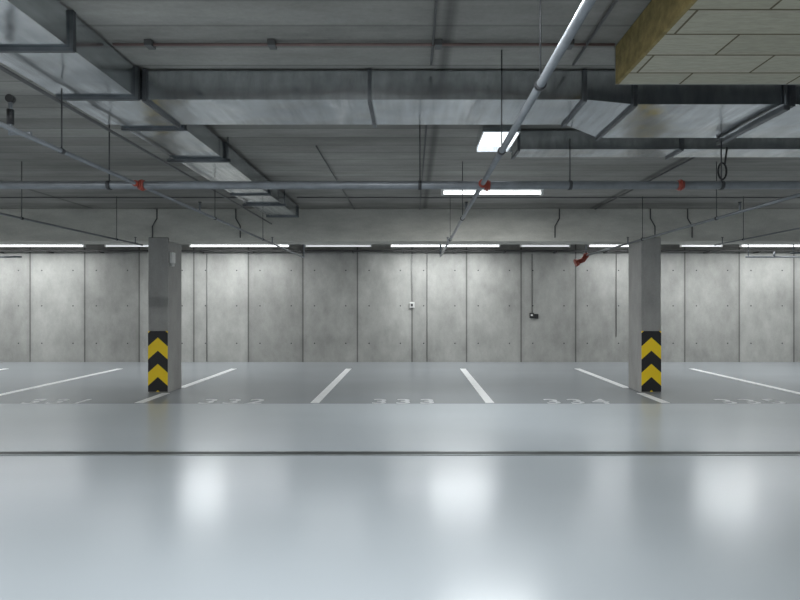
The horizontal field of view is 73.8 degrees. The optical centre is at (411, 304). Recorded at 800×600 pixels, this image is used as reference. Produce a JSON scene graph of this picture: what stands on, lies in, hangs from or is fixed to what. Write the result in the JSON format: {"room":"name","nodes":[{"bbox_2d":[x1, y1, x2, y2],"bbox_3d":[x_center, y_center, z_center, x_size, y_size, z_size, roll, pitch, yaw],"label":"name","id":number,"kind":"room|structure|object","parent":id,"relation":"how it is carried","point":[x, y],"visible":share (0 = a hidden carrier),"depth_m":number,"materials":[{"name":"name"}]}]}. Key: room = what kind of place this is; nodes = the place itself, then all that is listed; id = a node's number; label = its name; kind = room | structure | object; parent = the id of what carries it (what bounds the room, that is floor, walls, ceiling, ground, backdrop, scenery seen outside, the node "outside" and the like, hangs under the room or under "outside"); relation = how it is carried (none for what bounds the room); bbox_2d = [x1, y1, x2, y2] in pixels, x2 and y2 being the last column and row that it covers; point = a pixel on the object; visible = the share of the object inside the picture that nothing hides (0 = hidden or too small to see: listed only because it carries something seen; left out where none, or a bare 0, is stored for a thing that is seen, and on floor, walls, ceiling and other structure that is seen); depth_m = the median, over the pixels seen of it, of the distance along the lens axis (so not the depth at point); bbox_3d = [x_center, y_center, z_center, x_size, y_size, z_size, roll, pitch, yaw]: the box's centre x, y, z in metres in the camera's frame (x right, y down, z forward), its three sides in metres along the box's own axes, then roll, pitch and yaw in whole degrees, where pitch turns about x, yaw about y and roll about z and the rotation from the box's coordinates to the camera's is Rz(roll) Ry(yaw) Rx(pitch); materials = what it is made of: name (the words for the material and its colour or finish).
{"room":"parking garage","nodes":[
{"label":"parking garage","id":0,"kind":"room"},
{"bbox_2d":[0,362,799,599],"bbox_3d":[0.000,1.470,2.900,26.000,0.200,19.800,0,0,0],"label":"floor","id":1,"kind":"structure","parent":0,"point":[72,527],"depth_m":4.14,"materials":[{"name":"grey concrete"}]},
{"bbox_2d":[20,399,90,403],"bbox_3d":[-5.054,1.368,7.571,0.805,0.002,0.362,0,0,0],"label":"parking number","id":2,"kind":"object","parent":1,"relation":"on","point":[35,399],"visible":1,"depth_m":7.55,"materials":[{"name":"paint"}]},
{"bbox_2d":[0,369,119,395],"bbox_3d":[-6.270,1.368,9.450,0.120,0.004,4.000,0,0,0],"label":"parking line","id":3,"kind":"object","parent":1,"relation":"on","point":[113,369],"visible":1,"depth_m":9.34,"materials":[{"name":"white paint"}]},
{"bbox_2d":[148,237,181,392],"bbox_3d":[-3.955,0.158,8.550,0.310,2.425,0.500,0,0,0],"label":"pillar","id":4,"kind":"structure","parent":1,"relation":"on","point":[164,279],"depth_m":8.32,"materials":[{"name":"concrete"}]},
{"bbox_2d":[148,331,167,391],"bbox_3d":[-3.955,0.877,8.296,0.304,0.945,0.006,0,0,0],"label":"warning sign","id":5,"kind":"object","parent":4,"relation":"attached to","point":[157,340],"visible":1,"depth_m":8.29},
{"bbox_2d":[170,252,174,265],"bbox_3d":[-3.777,-0.720,8.410,0.058,0.220,0.120,0,0,0],"label":"sensor box","id":6,"kind":"object","parent":4,"relation":"attached to","point":[172,254],"visible":1,"depth_m":8.37,"materials":[{"name":"white plastic"}]},
{"bbox_2d":[135,369,234,402],"bbox_3d":[-3.820,1.368,9.450,0.120,0.004,4.000,0,0,0],"label":"parking line","id":7,"kind":"object","parent":1,"relation":"on","point":[226,371],"visible":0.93,"depth_m":9.16,"materials":[{"name":"white paint"}]},
{"bbox_2d":[198,399,263,403],"bbox_3d":[-2.542,1.368,7.571,0.888,0.002,0.362,0,0,0],"label":"parking number","id":8,"kind":"object","parent":1,"relation":"on","point":[213,400],"visible":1,"depth_m":7.55,"materials":[{"name":"paint"}]},
{"bbox_2d":[311,369,350,402],"bbox_3d":[-1.360,1.368,9.450,0.120,0.004,4.000,0,0,0],"label":"parking line","id":9,"kind":"object","parent":1,"relation":"on","point":[334,383],"visible":1,"depth_m":8.83,"materials":[{"name":"white paint"}]},
{"bbox_2d":[0,451,799,455],"bbox_3d":[0.000,1.367,4.915,25.980,0.005,0.140,0,0,0],"label":"expansion joint","id":10,"kind":"object","parent":1,"relation":"on","point":[2,453],"visible":1,"depth_m":4.90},
{"bbox_2d":[372,399,433,403],"bbox_3d":[-0.123,1.368,7.571,0.867,0.002,0.362,0,0,0],"label":"parking number","id":11,"kind":"object","parent":1,"relation":"on","point":[406,401],"visible":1,"depth_m":7.55,"materials":[{"name":"paint"}]},
{"bbox_2d":[460,369,493,402],"bbox_3d":[1.090,1.368,9.450,0.120,0.004,4.000,0,0,0],"label":"parking line","id":12,"kind":"object","parent":1,"relation":"on","point":[482,393],"visible":1,"depth_m":8.83,"materials":[{"name":"white paint"}]},
{"bbox_2d":[543,399,609,403],"bbox_3d":[2.339,1.368,7.571,0.890,0.002,0.362,0,0,0],"label":"parking number","id":13,"kind":"object","parent":1,"relation":"on","point":[554,400],"visible":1,"depth_m":7.55,"materials":[{"name":"paint"}]},
{"bbox_2d":[576,369,669,402],"bbox_3d":[3.550,1.368,9.450,0.120,0.004,4.000,0,0,0],"label":"parking line","id":14,"kind":"object","parent":1,"relation":"on","point":[581,370],"visible":0.93,"depth_m":9.05,"materials":[{"name":"white paint"}]},
{"bbox_2d":[629,237,660,392],"bbox_3d":[3.725,0.158,8.550,0.310,2.425,0.500,0,0,0],"label":"pillar","id":15,"kind":"structure","parent":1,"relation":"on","point":[644,256],"depth_m":8.30,"materials":[{"name":"concrete"}]},
{"bbox_2d":[641,331,660,391],"bbox_3d":[3.725,0.877,8.296,0.304,0.945,0.006,0,0,0],"label":"plate","id":16,"kind":"object","parent":15,"relation":"attached to","point":[650,340],"visible":1,"depth_m":8.29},
{"bbox_2d":[692,369,799,393],"bbox_3d":[6.000,1.368,9.450,0.120,0.004,4.000,0,0,0],"label":"parking line","id":17,"kind":"object","parent":1,"relation":"on","point":[692,369],"visible":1,"depth_m":9.39,"materials":[{"name":"white paint"}]},
{"bbox_2d":[714,399,784,403],"bbox_3d":[4.801,1.368,7.571,0.874,0.002,0.362,0,0,0],"label":"parking number","id":18,"kind":"object","parent":1,"relation":"on","point":[714,399],"visible":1,"depth_m":7.55,"materials":[{"name":"paint"}]},
{"bbox_2d":[0,244,799,361],"bbox_3d":[0.000,-0.070,12.899,26.000,3.280,0.202,0,0,0],"label":"wall","id":19,"kind":"structure","parent":0,"point":[56,306],"depth_m":12.80,"materials":[{"name":"concrete"}]},
{"bbox_2d":[206,254,206,361],"bbox_3d":[-4.923,0.065,12.787,0.016,2.590,0.016,0,0,0],"label":"conduit","id":20,"kind":"object","parent":19,"relation":"attached to","point":[206,254],"visible":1,"depth_m":12.78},
{"bbox_2d":[0,250,799,252],"bbox_3d":[0.000,-1.270,12.670,25.980,0.060,0.240,0,0,0],"label":"cable tray","id":21,"kind":"object","parent":19,"relation":"attached to","point":[1,251],"visible":0.84,"depth_m":12.59,"materials":[{"name":"grey metal"}]},
{"bbox_2d":[409,302,414,307],"bbox_3d":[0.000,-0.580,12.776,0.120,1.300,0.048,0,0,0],"label":"switch box","id":22,"kind":"object","parent":19,"relation":"attached to","point":[411,304],"visible":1,"depth_m":12.76,"materials":[{"name":"white plastic"}]},
{"bbox_2d":[529,313,537,317],"bbox_3d":[2.923,-0.453,12.768,0.210,1.553,0.065,0,0,0],"label":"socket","id":23,"kind":"object","parent":19,"relation":"attached to","point":[531,315],"visible":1,"depth_m":12.75,"materials":[{"name":"black plastic"}]},
{"bbox_2d":[616,254,616,336],"bbox_3d":[4.899,-0.235,12.787,0.016,1.990,0.016,0,0,0],"label":"conduit","id":24,"kind":"object","parent":19,"relation":"attached to","point":[616,254],"visible":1,"depth_m":12.78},
{"bbox_2d":[0,0,799,208],"bbox_3d":[0.000,-1.610,2.900,26.000,0.200,19.800,0,0,0],"label":"ceiling","id":25,"kind":"structure","parent":0,"point":[277,152],"depth_m":4.61,"materials":[{"name":"concrete"}]},
{"bbox_2d":[0,256,21,257],"bbox_3d":[-8.150,-1.210,10.300,1.200,0.595,0.040,0,0,0],"label":"pipe","id":26,"kind":"object","parent":25,"relation":"hanging from","point":[0,256],"visible":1,"depth_m":10.29,"materials":[{"name":"metal"}]},
{"bbox_2d":[0,244,85,246],"bbox_3d":[-9.069,-1.411,12.100,3.292,0.192,0.100,0,0,0],"label":"lamp","id":27,"kind":"object","parent":25,"relation":"attached to","point":[1,245],"visible":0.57,"depth_m":12.08,"materials":[{"name":"white plastic"}]},
{"bbox_2d":[0,197,236,197],"bbox_3d":[-7.645,-1.490,7.400,10.690,0.016,0.015,0,0,0],"label":"conduit","id":28,"kind":"object","parent":25,"relation":"attached to","point":[0,197],"visible":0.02,"depth_m":7.39,"materials":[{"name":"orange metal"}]},
{"bbox_2d":[104,244,147,246],"bbox_3d":[-6.209,-1.411,12.100,1.521,0.192,0.100,0,0,0],"label":"lamp","id":29,"kind":"object","parent":25,"relation":"attached to","point":[105,245],"visible":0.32,"depth_m":12.08,"materials":[{"name":"white plastic"}]},
{"bbox_2d":[152,209,157,236],"bbox_3d":[-4.015,-1.275,8.315,0.088,0.450,0.018,0,0,0],"label":"pipe","id":30,"kind":"object","parent":25,"relation":"hanging from","point":[156,209],"visible":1,"depth_m":8.31,"materials":[{"name":"grey metal"}]},
{"bbox_2d":[189,244,289,246],"bbox_3d":[-3.905,-1.411,12.100,2.270,0.192,0.100,0,0,0],"label":"lamp","id":31,"kind":"object","parent":25,"relation":"attached to","point":[190,245],"visible":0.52,"depth_m":12.08,"materials":[{"name":"white plastic"}]},
{"bbox_2d":[316,146,354,209],"bbox_3d":[-0.900,-1.490,6.650,0.011,0.012,3.300,0,0,0],"label":"conduit","id":32,"kind":"object","parent":25,"relation":"attached to","point":[316,146],"visible":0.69,"depth_m":5.88,"materials":[{"name":"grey metal"}]},
{"bbox_2d":[305,244,371,246],"bbox_3d":[-1.669,-1.411,12.100,1.521,0.192,0.100,0,0,0],"label":"lamp","id":33,"kind":"object","parent":25,"relation":"attached to","point":[306,245],"visible":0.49,"depth_m":12.08,"materials":[{"name":"white plastic"}]},
{"bbox_2d":[112,39,614,49],"bbox_3d":[-0.275,-1.491,3.050,2.870,0.032,0.060,0,0,0],"label":"conduit","id":34,"kind":"object","parent":25,"relation":"attached to","point":[271,43],"visible":0.9,"depth_m":3.04,"materials":[{"name":"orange metal"}]},
{"bbox_2d":[0,0,799,266],"bbox_3d":[0.000,-1.106,5.407,25.980,0.802,9.613,0,0,0],"label":"sprinkler pipework","id":35,"kind":"object","parent":25,"relation":"attached to","point":[585,6],"visible":0.98,"depth_m":4.02,"materials":[{"name":"metal"}]},
{"bbox_2d":[5,94,32,135],"bbox_3d":[-2.153,-1.041,2.920,0.136,0.222,0.036,0,0,0],"label":"pressure gauge","id":36,"kind":"object","parent":35,"relation":"attached to","point":[9,98],"visible":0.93,"depth_m":2.91,"materials":[{"name":"black metal"}]},
{"bbox_2d":[0,0,799,217],"bbox_3d":[2.131,-1.371,1.465,8.738,0.272,12.930,0,0,0],"label":"ventilation duct","id":37,"kind":"object","parent":25,"relation":"attached to","point":[45,42],"visible":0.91,"depth_m":3.40,"materials":[{"name":"metal"}]},
{"bbox_2d":[0,65,271,223],"bbox_3d":[-2.165,-1.250,4.350,0.021,0.022,7.700,0,0,0],"label":"conduit","id":38,"kind":"object","parent":37,"relation":"attached to","point":[2,68],"visible":1,"depth_m":3.70,"materials":[{"name":"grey metal"}]},
{"bbox_2d":[0,209,799,243],"bbox_3d":[0.000,-1.252,8.545,26.000,0.515,0.430,0,0,0],"label":"ceiling beam","id":39,"kind":"structure","parent":25,"relation":"attached to","point":[181,226],"depth_m":8.33,"materials":[{"name":"grey concrete"}]},
{"bbox_2d":[419,125,426,209],"bbox_3d":[0.120,-1.490,6.250,0.013,0.014,4.100,0,0,0],"label":"conduit","id":40,"kind":"object","parent":25,"relation":"attached to","point":[426,125],"visible":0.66,"depth_m":5.33,"materials":[{"name":"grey metal"}]},
{"bbox_2d":[430,0,437,64],"bbox_3d":[0.120,-1.490,1.950,0.013,0.014,2.700,0,0,0],"label":"conduit","id":41,"kind":"object","parent":25,"relation":"attached to","point":[436,1],"visible":1,"depth_m":2.88,"materials":[{"name":"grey metal"}]},
{"bbox_2d":[390,244,499,246],"bbox_3d":[0.749,-1.411,12.100,2.497,0.192,0.100,0,0,0],"label":"lamp","id":42,"kind":"object","parent":25,"relation":"attached to","point":[391,245],"visible":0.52,"depth_m":12.08,"materials":[{"name":"white plastic"}]},
{"bbox_2d":[441,189,543,194],"bbox_3d":[1.021,-1.456,6.800,1.300,0.102,0.100,0,0,0],"label":"lamp","id":43,"kind":"object","parent":25,"relation":"attached to","point":[541,192],"visible":0.58,"depth_m":6.78,"materials":[{"name":"white plastic"}]},
{"bbox_2d":[477,125,520,151],"bbox_3d":[0.700,-1.403,4.350,0.300,0.207,0.380,0,0,0],"label":"housing","id":44,"kind":"object","parent":25,"relation":"attached to","point":[483,129],"visible":0.5,"depth_m":4.17,"materials":[{"name":"metal"}]},
{"bbox_2d":[479,133,518,146],"bbox_3d":[0.700,-1.343,4.340,0.270,0.011,0.330,0,0,0],"label":"diffuser","id":45,"kind":"object","parent":44,"relation":"attached to","point":[488,139],"visible":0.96,"depth_m":4.31,"materials":[{"name":"white plastic"}]},
{"bbox_2d":[520,244,569,246],"bbox_3d":[3.019,-1.411,12.100,1.135,0.192,0.100,0,0,0],"label":"lamp","id":46,"kind":"object","parent":25,"relation":"attached to","point":[521,245],"visible":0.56,"depth_m":12.08,"materials":[{"name":"white plastic"}]},
{"bbox_2d":[297,197,799,197],"bbox_3d":[5.695,-1.490,7.400,14.590,0.016,0.015,0,0,0],"label":"conduit","id":47,"kind":"object","parent":25,"relation":"attached to","point":[297,197],"visible":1,"depth_m":7.39,"materials":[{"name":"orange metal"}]},
{"bbox_2d":[554,209,559,237],"bbox_3d":[2.265,-1.275,8.315,0.088,0.450,0.018,0,0,0],"label":"pipe","id":48,"kind":"object","parent":25,"relation":"hanging from","point":[559,209],"visible":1,"depth_m":8.31,"materials":[{"name":"grey metal"}]},
{"bbox_2d":[572,0,617,65],"bbox_3d":[1.000,-1.490,2.350,0.015,0.016,1.900,0,0,0],"label":"conduit","id":49,"kind":"object","parent":25,"relation":"attached to","point":[615,1],"visible":1,"depth_m":2.88,"materials":[{"name":"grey metal"}]},
{"bbox_2d":[587,244,628,246],"bbox_3d":[4.813,-1.411,12.100,1.634,0.192,0.100,0,0,0],"label":"lamp","id":50,"kind":"object","parent":25,"relation":"attached to","point":[589,245],"visible":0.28,"depth_m":12.08,"materials":[{"name":"white plastic"}]},
{"bbox_2d":[595,157,695,209],"bbox_3d":[2.850,-1.490,6.600,0.015,0.016,3.400,0,0,0],"label":"conduit","id":51,"kind":"object","parent":25,"relation":"attached to","point":[692,157],"visible":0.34,"depth_m":6.16,"materials":[{"name":"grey metal"}]},
{"bbox_2d":[650,209,655,234],"bbox_3d":[3.755,-1.275,8.315,0.088,0.450,0.018,0,0,0],"label":"pipe","id":52,"kind":"object","parent":25,"relation":"hanging from","point":[650,209],"visible":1,"depth_m":8.31,"materials":[{"name":"grey metal"}]},
{"bbox_2d":[511,130,799,159],"bbox_3d":[4.449,-1.403,4.675,7.102,0.182,0.286,0,0,0],"label":"ventilation duct","id":53,"kind":"object","parent":25,"relation":"attached to","point":[529,143],"visible":0.65,"depth_m":4.55,"materials":[{"name":"metal"}]},
{"bbox_2d":[717,147,727,179],"bbox_3d":[2.623,-1.191,4.500,0.090,0.279,0.016,0,0,0],"label":"cable loop","id":54,"kind":"object","parent":53,"relation":"hanging from","point":[726,151],"visible":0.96,"depth_m":4.49,"materials":[{"name":"black plastic"}]},
{"bbox_2d":[687,209,692,237],"bbox_3d":[4.335,-1.275,8.315,0.088,0.450,0.018,0,0,0],"label":"pipe","id":55,"kind":"object","parent":25,"relation":"hanging from","point":[687,209],"visible":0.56,"depth_m":8.31,"materials":[{"name":"grey metal"}]},
{"bbox_2d":[679,244,722,246],"bbox_3d":[6.561,-1.411,12.100,0.954,0.192,0.100,0,0,0],"label":"lamp","id":56,"kind":"object","parent":25,"relation":"attached to","point":[680,245],"visible":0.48,"depth_m":12.08,"materials":[{"name":"white plastic"}]},
{"bbox_2d":[615,0,799,84],"bbox_3d":[3.590,-1.390,0.800,4.820,0.220,4.600,0,0,0],"label":"panel","id":57,"kind":"object","parent":25,"relation":"attached to","point":[671,42],"depth_m":2.66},
{"bbox_2d":[739,244,799,246],"bbox_3d":[8.695,-1.411,12.100,2.497,0.192,0.100,0,0,0],"label":"lamp","id":58,"kind":"object","parent":25,"relation":"attached to","point":[740,245],"visible":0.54,"depth_m":12.08,"materials":[{"name":"white plastic"}]},
{"bbox_2d":[745,244,799,257],"bbox_3d":[7.050,-1.210,10.300,1.200,0.595,0.040,0,0,0],"label":"pipe","id":59,"kind":"object","parent":25,"relation":"hanging from","point":[748,256],"visible":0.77,"depth_m":10.29,"materials":[{"name":"metal"}]}
]}

